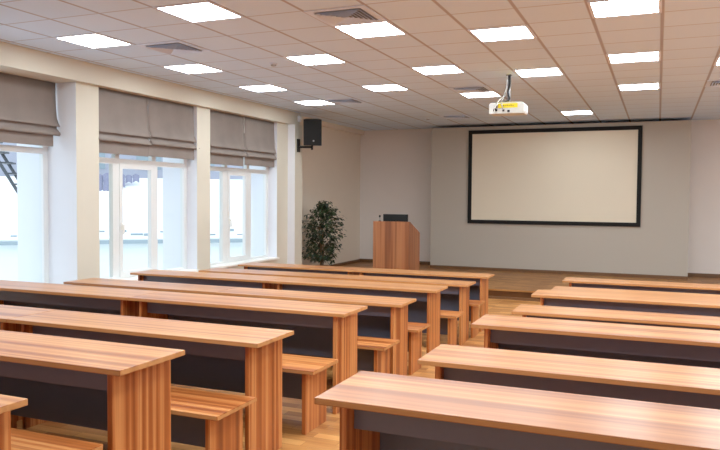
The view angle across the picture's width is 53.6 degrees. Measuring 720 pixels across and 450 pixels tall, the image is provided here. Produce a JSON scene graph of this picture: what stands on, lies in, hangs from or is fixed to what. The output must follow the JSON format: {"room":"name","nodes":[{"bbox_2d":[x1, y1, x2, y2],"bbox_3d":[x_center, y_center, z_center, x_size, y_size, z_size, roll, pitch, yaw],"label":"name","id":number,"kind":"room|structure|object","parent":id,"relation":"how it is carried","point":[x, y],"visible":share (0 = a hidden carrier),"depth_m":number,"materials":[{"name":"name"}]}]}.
{"room":"lecture hall","nodes":[
{"label":"lecture hall","id":0,"kind":"room"},
{"bbox_2d":[17,82,301,284],"bbox_3d":[-4.530,-0.116,7.862,1.180,3.807,14.610,1,2,23],"label":"wall","id":1,"kind":"structure","parent":0,"point":[73,158],"depth_m":9.38,"materials":[{"name":"beige paint"}]},
{"bbox_2d":[0,144,48,282],"bbox_3d":[-4.303,-0.447,7.906,0.610,2.630,2.590,1,2,23],"label":"window","id":2,"kind":"structure","parent":1,"relation":"in","point":[42,151],"depth_m":9.15,"materials":[{"name":"white plastic"}]},
{"bbox_2d":[0,72,60,146],"bbox_3d":[-4.047,-1.384,8.604,0.095,0.810,1.036,1,2,23],"label":"blind","id":3,"kind":"object","parent":1,"relation":"attached to","point":[28,114],"visible":1,"depth_m":8.65,"materials":[{"name":"beige fabric"}]},
{"bbox_2d":[99,135,199,280],"bbox_3d":[-3.102,-0.537,10.402,0.320,2.630,2.155,1,2,23],"label":"window","id":4,"kind":"structure","parent":1,"relation":"in","point":[116,165],"depth_m":10.36,"materials":[{"name":"white plastic"}]},
{"bbox_2d":[99,87,151,156],"bbox_3d":[-3.256,-1.401,9.835,0.095,0.860,1.060,1,2,23],"label":"blind","id":5,"kind":"object","parent":4,"relation":"attached to","point":[123,117],"visible":0.96,"depth_m":9.83,"materials":[{"name":"beige fabric"}]},
{"bbox_2d":[148,97,199,159],"bbox_3d":[-2.824,-1.444,10.867,0.095,0.850,1.175,1,2,23],"label":"blind","id":6,"kind":"object","parent":4,"relation":"attached to","point":[171,124],"visible":1,"depth_m":10.80,"materials":[{"name":"beige fabric"}]},
{"bbox_2d":[0,41,299,124],"bbox_3d":[-3.176,-1.989,10.584,0.700,0.257,8.500,1,2,23],"label":"beam","id":7,"kind":"structure","parent":1,"relation":"attached to","point":[14,59],"depth_m":9.59,"materials":[{"name":"beige paint"}]},
{"bbox_2d":[210,110,246,165],"bbox_3d":[-2.269,-1.472,12.196,0.095,0.890,1.140,1,2,23],"label":"blind","id":8,"kind":"object","parent":1,"relation":"attached to","point":[227,141],"visible":1,"depth_m":12.20,"materials":[{"name":"beige fabric"}]},
{"bbox_2d":[210,152,278,268],"bbox_3d":[-2.119,-0.622,12.751,0.320,2.630,2.220,1,2,23],"label":"window","id":9,"kind":"structure","parent":1,"relation":"in","point":[225,222],"depth_m":12.95,"materials":[{"name":"white plastic"}]},
{"bbox_2d":[244,116,276,166],"bbox_3d":[-1.825,-1.523,13.255,0.095,0.865,1.146,1,2,23],"label":"blind","id":10,"kind":"object","parent":1,"relation":"attached to","point":[258,134],"visible":1,"depth_m":13.19,"materials":[{"name":"beige fabric"}]},
{"bbox_2d":[297,119,321,151],"bbox_3d":[-1.000,-1.771,14.035,0.491,0.662,0.369,0,2,-3],"label":"loudspeaker","id":11,"kind":"object","parent":1,"relation":"attached to","point":[312,128],"visible":1,"depth_m":13.90,"materials":[{"name":"black plastic"}]},
{"bbox_2d":[304,120,320,144],"bbox_3d":[-0.924,-1.800,13.894,0.330,0.474,0.083,0,2,-3],"label":"grille","id":12,"kind":"object","parent":11,"relation":"attached to","point":[312,128],"depth_m":13.89,"materials":[{"name":"black fabric"}]},
{"bbox_2d":[17,298,539,449],"bbox_3d":[1.573,1.522,7.748,11.800,0.633,19.000,1,2,23],"label":"floor","id":13,"kind":"structure","parent":0,"point":[326,436],"depth_m":5.00,"materials":[{"name":"brown wood"}]},
{"bbox_2d":[0,394,27,449],"bbox_3d":[-2.203,0.994,2.774,1.970,0.758,0.450,1,2,23],"label":"student desk","id":14,"kind":"object","parent":13,"relation":"on","point":[7,403],"visible":1,"depth_m":2.58,"materials":[{"name":"brown wood"}]},
{"bbox_2d":[0,305,54,420],"bbox_3d":[-3.237,0.991,5.468,1.970,0.758,0.450,1,2,23],"label":"student desk","id":15,"kind":"object","parent":13,"relation":"on","point":[6,311],"visible":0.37,"depth_m":5.10,"materials":[{"name":"brown wood"}]},
{"bbox_2d":[11,428,102,449],"bbox_3d":[-2.068,1.132,3.206,1.970,0.450,0.400,1,2,23],"label":"bench","id":16,"kind":"object","parent":13,"relation":"on","point":[20,439],"visible":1,"depth_m":3.01,"materials":[{"name":"brown wood"}]},
{"bbox_2d":[0,280,160,316],"bbox_3d":[-2.760,0.953,6.531,1.970,0.758,0.450,1,2,23],"label":"student desk","id":17,"kind":"object","parent":13,"relation":"on","point":[91,299],"visible":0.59,"depth_m":6.40,"materials":[{"name":"brown wood"}]},
{"bbox_2d":[0,330,184,449],"bbox_3d":[-1.837,0.964,3.608,1.970,0.758,0.450,1,2,23],"label":"student desk","id":18,"kind":"object","parent":13,"relation":"on","point":[123,389],"visible":1,"depth_m":3.35,"materials":[{"name":"brown wood"}]},
{"bbox_2d":[11,386,256,449],"bbox_3d":[-1.583,1.203,4.317,1.970,0.450,0.400,1,2,23],"label":"bench","id":19,"kind":"object","parent":13,"relation":"on","point":[211,420],"visible":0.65,"depth_m":4.04,"materials":[{"name":"brown wood"}]},
{"bbox_2d":[63,278,236,295],"bbox_3d":[-2.284,1.021,7.722,1.970,0.758,0.450,1,2,23],"label":"student desk","id":20,"kind":"object","parent":13,"relation":"on","point":[97,282],"visible":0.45,"depth_m":7.62,"materials":[{"name":"brown wood"}]},
{"bbox_2d":[7,310,293,449],"bbox_3d":[-1.416,1.034,4.708,1.970,0.758,0.450,1,2,23],"label":"student desk","id":21,"kind":"object","parent":13,"relation":"on","point":[241,359],"visible":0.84,"depth_m":4.53,"materials":[{"name":"brown wood"}]},
{"bbox_2d":[130,269,285,289],"bbox_3d":[-1.863,0.985,8.703,1.970,0.758,0.450,1,2,23],"label":"student desk","id":22,"kind":"object","parent":13,"relation":"on","point":[168,276],"visible":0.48,"depth_m":8.58,"materials":[{"name":"brown wood"}]},
{"bbox_2d":[128,291,366,413],"bbox_3d":[-0.939,0.996,5.771,1.970,0.758,0.450,1,2,23],"label":"student desk","id":23,"kind":"object","parent":13,"relation":"on","point":[319,328],"visible":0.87,"depth_m":5.66,"materials":[{"name":"brown wood"}]},
{"bbox_2d":[198,268,333,278],"bbox_3d":[-1.332,1.045,10.102,1.970,0.758,0.450,1,2,23],"label":"student desk","id":24,"kind":"object","parent":13,"relation":"on","point":[212,270],"visible":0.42,"depth_m":10.02,"materials":[{"name":"brown wood"}]},
{"bbox_2d":[238,262,361,274],"bbox_3d":[-0.923,1.012,11.014,1.970,0.758,0.450,1,2,23],"label":"student desk","id":25,"kind":"object","parent":13,"relation":"on","point":[253,265],"visible":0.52,"depth_m":10.90,"materials":[{"name":"brown wood"}]},
{"bbox_2d":[282,354,337,434],"bbox_3d":[-1.143,1.168,5.293,1.970,0.450,0.400,1,2,23],"label":"bench","id":26,"kind":"object","parent":13,"relation":"on","point":[304,378],"visible":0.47,"depth_m":4.96,"materials":[{"name":"brown wood"}]},
{"bbox_2d":[214,287,415,375],"bbox_3d":[-0.463,1.064,6.962,1.970,0.758,0.450,1,2,23],"label":"student desk","id":27,"kind":"object","parent":13,"relation":"on","point":[384,317],"visible":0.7,"depth_m":6.77,"materials":[{"name":"brown wood"}]},
{"bbox_2d":[282,336,399,373],"bbox_3d":[-0.632,1.232,6.567,1.970,0.450,0.400,1,2,23],"label":"bench","id":28,"kind":"object","parent":13,"relation":"on","point":[373,354],"visible":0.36,"depth_m":6.27,"materials":[{"name":"brown wood"}]},
{"bbox_2d":[269,277,447,353],"bbox_3d":[-0.042,1.028,7.943,1.970,0.758,0.450,1,2,23],"label":"student desk","id":29,"kind":"object","parent":13,"relation":"on","point":[426,308],"visible":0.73,"depth_m":7.78,"materials":[{"name":"brown wood"}]},
{"bbox_2d":[322,274,475,344],"bbox_3d":[0.489,1.088,9.341,1.970,0.758,0.450,1,2,23],"label":"student desk","id":30,"kind":"object","parent":13,"relation":"on","point":[455,297],"visible":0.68,"depth_m":9.13,"materials":[{"name":"brown wood"}]},
{"bbox_2d":[408,322,429,374],"bbox_3d":[-0.279,1.203,7.384,1.970,0.450,0.400,1,2,23],"label":"bench","id":31,"kind":"object","parent":13,"relation":"on","point":[414,329],"visible":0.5,"depth_m":7.01,"materials":[{"name":"brown wood"}]},
{"bbox_2d":[354,268,493,331],"bbox_3d":[0.899,1.056,10.253,1.970,0.758,0.450,1,2,23],"label":"student desk","id":32,"kind":"object","parent":13,"relation":"on","point":[479,290],"visible":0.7,"depth_m":10.08,"materials":[{"name":"brown wood"}]},
{"bbox_2d":[422,310,463,344],"bbox_3d":[0.278,1.260,8.845,1.970,0.450,0.400,1,2,23],"label":"bench","id":33,"kind":"object","parent":13,"relation":"on","point":[448,319],"visible":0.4,"depth_m":8.52,"materials":[{"name":"brown wood"}]},
{"bbox_2d":[457,300,484,337],"bbox_3d":[0.695,1.227,9.775,1.970,0.450,0.400,1,2,23],"label":"bench","id":34,"kind":"object","parent":13,"relation":"on","point":[474,305],"visible":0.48,"depth_m":9.41,"materials":[{"name":"brown wood"}]},
{"bbox_2d":[315,371,719,449],"bbox_3d":[0.825,1.028,2.468,1.970,0.758,0.450,1,2,23],"label":"student desk","id":35,"kind":"object","parent":13,"relation":"on","point":[379,411],"visible":1,"depth_m":2.52,"materials":[{"name":"brown wood"}]},
{"bbox_2d":[418,344,719,409],"bbox_3d":[1.294,1.099,3.577,1.970,0.758,0.450,1,2,23],"label":"student desk","id":36,"kind":"object","parent":13,"relation":"on","point":[692,386],"visible":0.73,"depth_m":3.57,"materials":[{"name":"brown wood"}]},
{"bbox_2d":[471,314,719,368],"bbox_3d":[1.738,1.060,4.644,1.970,0.758,0.450,1,2,23],"label":"student desk","id":37,"kind":"object","parent":13,"relation":"on","point":[641,343],"visible":0.68,"depth_m":4.66,"materials":[{"name":"brown wood"}]},
{"bbox_2d":[512,304,719,330],"bbox_3d":[2.281,1.126,5.903,1.970,0.758,0.450,1,2,23],"label":"student desk","id":38,"kind":"object","parent":13,"relation":"on","point":[533,311],"visible":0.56,"depth_m":5.87,"materials":[{"name":"brown wood"}]},
{"bbox_2d":[531,289,719,316],"bbox_3d":[2.700,1.087,6.958,1.970,0.758,0.450,1,2,23],"label":"student desk","id":39,"kind":"object","parent":13,"relation":"on","point":[591,300],"visible":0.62,"depth_m":6.88,"materials":[{"name":"brown wood"}]},
{"bbox_2d":[551,286,719,298],"bbox_3d":[3.217,1.154,8.175,1.970,0.758,0.450,1,2,23],"label":"student desk","id":40,"kind":"object","parent":13,"relation":"on","point":[559,288],"visible":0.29,"depth_m":8.18,"materials":[{"name":"brown wood"}]},
{"bbox_2d":[562,277,719,294],"bbox_3d":[3.633,1.119,9.161,1.970,0.758,0.450,1,2,23],"label":"student desk","id":41,"kind":"object","parent":13,"relation":"on","point":[573,282],"visible":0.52,"depth_m":9.06,"materials":[{"name":"brown wood"}]},
{"bbox_2d":[300,122,360,264],"bbox_3d":[-0.944,-0.425,16.409,0.400,3.807,3.940,1,2,23],"label":"wall","id":42,"kind":"structure","parent":0,"point":[331,170],"depth_m":16.77,"materials":[{"name":"beige paint"}]},
{"bbox_2d":[301,116,363,134],"bbox_3d":[-0.692,-2.269,16.259,0.100,0.107,3.900,1,2,23],"label":"trim","id":43,"kind":"structure","parent":42,"relation":"attached to","point":[324,124],"depth_m":16.68,"materials":[{"name":"beige paint"}]},
{"bbox_2d":[330,259,359,265],"bbox_3d":[-0.747,0.965,16.417,0.018,0.070,3.832,1,2,23],"label":"baseboard","id":44,"kind":"structure","parent":42,"relation":"attached to","point":[357,260],"depth_m":17.39,"materials":[{"name":"brown wood"}]},
{"bbox_2d":[0,0,719,130],"bbox_3d":[1.681,-2.038,7.547,12.000,0.150,18.950,1,2,23],"label":"ceiling","id":45,"kind":"structure","parent":0,"point":[686,33],"depth_m":8.30,"materials":[{"name":"tile"}]},
{"bbox_2d":[52,33,134,48],"bbox_3d":[-2.892,-2.002,7.766,0.592,0.006,0.592,1,2,23],"label":"recessed light","id":46,"kind":"object","parent":45,"relation":"in","point":[91,40],"visible":1,"depth_m":7.74,"materials":[{"name":"white plastic"}]},
{"bbox_2d":[136,40,210,54],"bbox_3d":[-2.107,-1.998,8.089,0.590,0.028,0.590,1,2,23],"label":"ceiling vent","id":47,"kind":"object","parent":45,"relation":"in","point":[168,47],"visible":1,"depth_m":8.02,"materials":[{"name":"metal"}]},
{"bbox_2d":[161,63,224,73],"bbox_3d":[-2.198,-2.062,9.426,0.592,0.006,0.592,1,2,23],"label":"recessed light","id":48,"kind":"object","parent":45,"relation":"in","point":[197,68],"visible":1,"depth_m":9.39,"materials":[{"name":"white plastic"}]},
{"bbox_2d":[152,1,244,22],"bbox_3d":[-1.463,-1.942,6.520,0.592,0.006,0.592,1,2,23],"label":"recessed light","id":49,"kind":"object","parent":45,"relation":"in","point":[203,11],"visible":1,"depth_m":6.49,"materials":[{"name":"white plastic"}]},
{"bbox_2d":[237,84,287,91],"bbox_3d":[-1.504,-2.122,11.086,0.592,0.006,0.592,1,2,23],"label":"recessed light","id":50,"kind":"object","parent":45,"relation":"in","point":[256,88],"visible":1,"depth_m":11.08,"materials":[{"name":"white plastic"}]},
{"bbox_2d":[292,100,333,105],"bbox_3d":[-0.810,-2.182,12.745,0.592,0.006,0.592,1,2,23],"label":"recessed light","id":51,"kind":"object","parent":45,"relation":"in","point":[310,102],"visible":0.96,"depth_m":12.70,"materials":[{"name":"white plastic"}]},
{"bbox_2d":[297,100,331,104],"bbox_3d":[-0.810,-2.183,12.745,0.536,0.003,0.536,1,2,23],"label":"diffuser","id":52,"kind":"object","parent":51,"relation":"attached to","point":[311,102],"depth_m":12.70,"materials":[{"name":"white plastic"}]},
{"bbox_2d":[284,53,347,65],"bbox_3d":[-0.537,-2.023,8.733,0.592,0.006,0.592,1,2,23],"label":"recessed light","id":53,"kind":"object","parent":45,"relation":"in","point":[314,59],"visible":1,"depth_m":8.71,"materials":[{"name":"white plastic"}]},
{"bbox_2d":[324,98,366,104],"bbox_3d":[-0.256,-2.159,12.515,0.590,0.028,0.590,1,2,23],"label":"ceiling vent","id":54,"kind":"object","parent":45,"relation":"in","point":[349,100],"visible":1,"depth_m":12.40,"materials":[{"name":"metal"}]},
{"bbox_2d":[304,5,387,25],"bbox_3d":[-0.125,-1.925,6.611,0.590,0.028,0.590,1,2,23],"label":"ceiling vent","id":55,"kind":"object","parent":45,"relation":"in","point":[358,14],"visible":1,"depth_m":6.55,"materials":[{"name":"metal"}]},
{"bbox_2d":[332,21,407,38],"bbox_3d":[0.107,-1.956,7.164,0.592,0.006,0.592,1,2,23],"label":"recessed light","id":56,"kind":"object","parent":45,"relation":"in","point":[386,28],"visible":0.97,"depth_m":7.16,"materials":[{"name":"white plastic"}]},
{"bbox_2d":[360,84,409,91],"bbox_3d":[0.388,-2.103,10.945,0.592,0.006,0.592,1,2,23],"label":"recessed light","id":57,"kind":"object","parent":45,"relation":"in","point":[387,87],"visible":1,"depth_m":10.90,"materials":[{"name":"white plastic"}]},
{"bbox_2d":[363,85,406,90],"bbox_3d":[0.388,-2.103,10.945,0.536,0.003,0.536,1,2,23],"label":"diffuser","id":58,"kind":"object","parent":57,"relation":"attached to","point":[370,87],"depth_m":10.91,"materials":[{"name":"white plastic"}]},
{"bbox_2d":[410,64,465,74],"bbox_3d":[1.032,-2.037,9.377,0.592,0.006,0.592,1,2,23],"label":"recessed light","id":59,"kind":"object","parent":45,"relation":"in","point":[441,69],"visible":1,"depth_m":9.34,"materials":[{"name":"white plastic"}]},
{"bbox_2d":[440,115,472,119],"bbox_3d":[2.008,-2.233,14.818,0.590,0.028,0.590,1,2,23],"label":"ceiling vent","id":60,"kind":"object","parent":45,"relation":"in","point":[450,117],"visible":1,"depth_m":14.72,"materials":[{"name":"metal"}]},
{"bbox_2d":[449,86,494,93],"bbox_3d":[1.727,-2.086,11.037,0.590,0.028,0.590,1,2,23],"label":"ceiling vent","id":61,"kind":"object","parent":45,"relation":"in","point":[469,89],"visible":1,"depth_m":10.99,"materials":[{"name":"metal"}]},
{"bbox_2d":[458,92,501,97],"bbox_3d":[1.958,-2.117,11.590,0.592,0.006,0.592,1,2,23],"label":"recessed light","id":62,"kind":"object","parent":45,"relation":"in","point":[486,94],"visible":0.93,"depth_m":11.65,"materials":[{"name":"white plastic"}]},
{"bbox_2d":[467,25,536,41],"bbox_3d":[1.461,-1.951,7.292,0.592,0.006,0.592,1,2,23],"label":"recessed light","id":63,"kind":"object","parent":45,"relation":"in","point":[521,31],"visible":1,"depth_m":7.26,"materials":[{"name":"white plastic"}]},
{"bbox_2d":[489,74,527,115],"bbox_3d":[2.030,-1.775,9.722,0.472,0.537,0.387,1,2,23],"label":"projector","id":64,"kind":"object","parent":45,"relation":"hanging from","point":[503,108],"visible":1,"depth_m":9.62,"materials":[{"name":"white plastic"}]},
{"bbox_2d":[513,67,564,76],"bbox_3d":[2.386,-2.032,9.505,0.592,0.006,0.592,1,2,23],"label":"recessed light","id":65,"kind":"object","parent":45,"relation":"in","point":[554,71],"visible":1,"depth_m":9.49,"materials":[{"name":"white plastic"}]},
{"bbox_2d":[559,110,593,114],"bbox_3d":[4.238,-2.192,13.931,0.592,0.006,0.592,1,2,23],"label":"recessed light","id":66,"kind":"object","parent":45,"relation":"in","point":[585,111],"visible":1,"depth_m":13.88,"materials":[{"name":"white plastic"}]},
{"bbox_2d":[562,111,591,114],"bbox_3d":[4.238,-2.193,13.931,0.536,0.003,0.536,1,2,23],"label":"diffuser","id":67,"kind":"object","parent":66,"relation":"attached to","point":[563,112],"depth_m":13.89,"materials":[{"name":"white plastic"}]},
{"bbox_2d":[587,0,661,18],"bbox_3d":[2.321,-1.904,6.240,0.592,0.006,0.592,1,2,23],"label":"recessed light","id":68,"kind":"object","parent":45,"relation":"in","point":[602,8],"visible":1,"depth_m":6.25,"materials":[{"name":"white plastic"}]},
{"bbox_2d":[606,51,660,63],"bbox_3d":[3.247,-1.984,8.453,0.592,0.006,0.592,1,2,23],"label":"recessed light","id":69,"kind":"object","parent":45,"relation":"in","point":[651,55],"visible":1,"depth_m":8.44,"materials":[{"name":"white plastic"}]},
{"bbox_2d":[617,83,660,90],"bbox_3d":[4.172,-2.064,10.665,0.592,0.006,0.592,1,2,23],"label":"recessed light","id":70,"kind":"object","parent":45,"relation":"in","point":[646,86],"visible":1,"depth_m":10.62,"materials":[{"name":"white plastic"}]},
{"bbox_2d":[619,84,657,89],"bbox_3d":[4.172,-2.065,10.665,0.536,0.003,0.536,1,2,23],"label":"diffuser","id":71,"kind":"object","parent":70,"relation":"attached to","point":[627,86],"depth_m":10.63,"materials":[{"name":"white plastic"}]},
{"bbox_2d":[705,80,719,86],"bbox_3d":[5.279,-2.027,10.204,0.590,0.028,0.590,1,2,23],"label":"ceiling vent","id":72,"kind":"object","parent":45,"relation":"in","point":[710,83],"visible":1,"depth_m":10.30,"materials":[{"name":"metal"}]},
{"bbox_2d":[714,57,719,65],"bbox_3d":[4.585,-1.978,8.544,0.592,0.006,0.592,1,2,23],"label":"recessed light","id":73,"kind":"object","parent":45,"relation":"in","point":[717,62],"visible":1,"depth_m":8.70,"materials":[{"name":"white plastic"}]},
{"bbox_2d":[340,262,719,298],"bbox_3d":[4.481,1.214,14.243,11.450,0.180,3.960,1,2,23],"label":"floor","id":74,"kind":"structure","parent":0,"point":[503,283],"depth_m":14.53,"materials":[{"name":"brown wood"}]},
{"bbox_2d":[302,200,346,265],"bbox_3d":[-0.815,0.269,14.872,1.007,1.582,1.273,2,3,30],"label":"potted ficus","id":75,"kind":"object","parent":74,"relation":"on","point":[321,208],"visible":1,"depth_m":14.77,"materials":[{"name":"plant"}]},
{"bbox_2d":[373,221,419,269],"bbox_3d":[0.744,0.502,14.506,0.760,1.168,0.690,1,2,23],"label":"lectern","id":76,"kind":"object","parent":74,"relation":"on","point":[396,245],"visible":0.68,"depth_m":14.20,"materials":[{"name":"brown wood"}]},
{"bbox_2d":[383,214,407,221],"bbox_3d":[0.729,-0.043,14.466,0.530,0.353,0.180,1,2,23],"label":"monitor","id":77,"kind":"object","parent":76,"relation":"on","point":[386,217],"visible":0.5,"depth_m":14.41,"materials":[{"name":"black plastic"}]},
{"bbox_2d":[488,296,539,301],"bbox_3d":[3.747,1.348,12.427,11.400,0.045,0.025,1,2,23],"label":"trim","id":78,"kind":"structure","parent":74,"relation":"attached to","point":[490,297],"depth_m":12.82,"materials":[{"name":"brown wood"}]},
{"bbox_2d":[360,119,719,273],"bbox_3d":[5.206,-0.368,16.084,12.000,3.807,0.200,1,2,23],"label":"wall","id":79,"kind":"structure","parent":0,"point":[395,165],"depth_m":17.52,"materials":[{"name":"grey paint"}]},
{"bbox_2d":[360,259,719,279],"bbox_3d":[5.121,1.031,15.701,11.400,0.080,0.665,1,2,23],"label":"baseboard","id":80,"kind":"structure","parent":79,"relation":"attached to","point":[361,260],"depth_m":15.55,"materials":[{"name":"brown wood"}]},
{"bbox_2d":[430,120,691,275],"bbox_3d":[4.335,-0.579,15.980,5.515,3.265,0.650,1,2,23],"label":"wall panel","id":81,"kind":"object","parent":79,"relation":"attached to","point":[659,246],"visible":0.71,"depth_m":15.49,"materials":[{"name":"paint"}]},
{"bbox_2d":[467,125,642,226],"bbox_3d":[4.189,-1.060,15.649,3.700,2.120,0.040,1,2,23],"label":"projection screen","id":82,"kind":"object","parent":81,"relation":"attached to","point":[576,176],"visible":1,"depth_m":15.59,"materials":[{"name":"white fabric"}]},
{"label":"outside","id":83,"kind":"structure","parent":0,"visible":0},
{"bbox_3d":[-23.644,3.564,31.712,52.100,0.300,100.000,1,2,23],"label":"ground","id":84,"kind":"structure","parent":83,"visible":0},
{"bbox_2d":[0,176,241,280],"bbox_3d":[-8.886,1.124,23.349,15.000,5.450,6.250,0,2,-17],"label":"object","id":85,"kind":"structure","parent":84,"relation":"on","point":[135,194],"depth_m":21.90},
{"bbox_2d":[0,142,16,192],"bbox_3d":[-9.417,-2.034,18.305,1.668,2.688,0.790,0,2,-17],"label":"stair","id":86,"kind":"structure","parent":85,"relation":"attached to","point":[2,153],"depth_m":18.16,"materials":[{"name":"metal"}]},
{"bbox_2d":[99,173,138,190],"bbox_3d":[-8.571,-1.366,24.493,1.910,0.878,0.940,0,2,-17],"label":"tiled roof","id":87,"kind":"structure","parent":85,"relation":"on","point":[103,179],"depth_m":24.71,"materials":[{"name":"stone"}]},
{"bbox_2d":[0,142,243,179],"bbox_3d":[-12.077,-1.384,31.815,24.600,9.750,6.600,0,2,-17],"label":"building","id":88,"kind":"structure","parent":84,"relation":"on","point":[12,157],"depth_m":29.42,"materials":[{"name":"white"}]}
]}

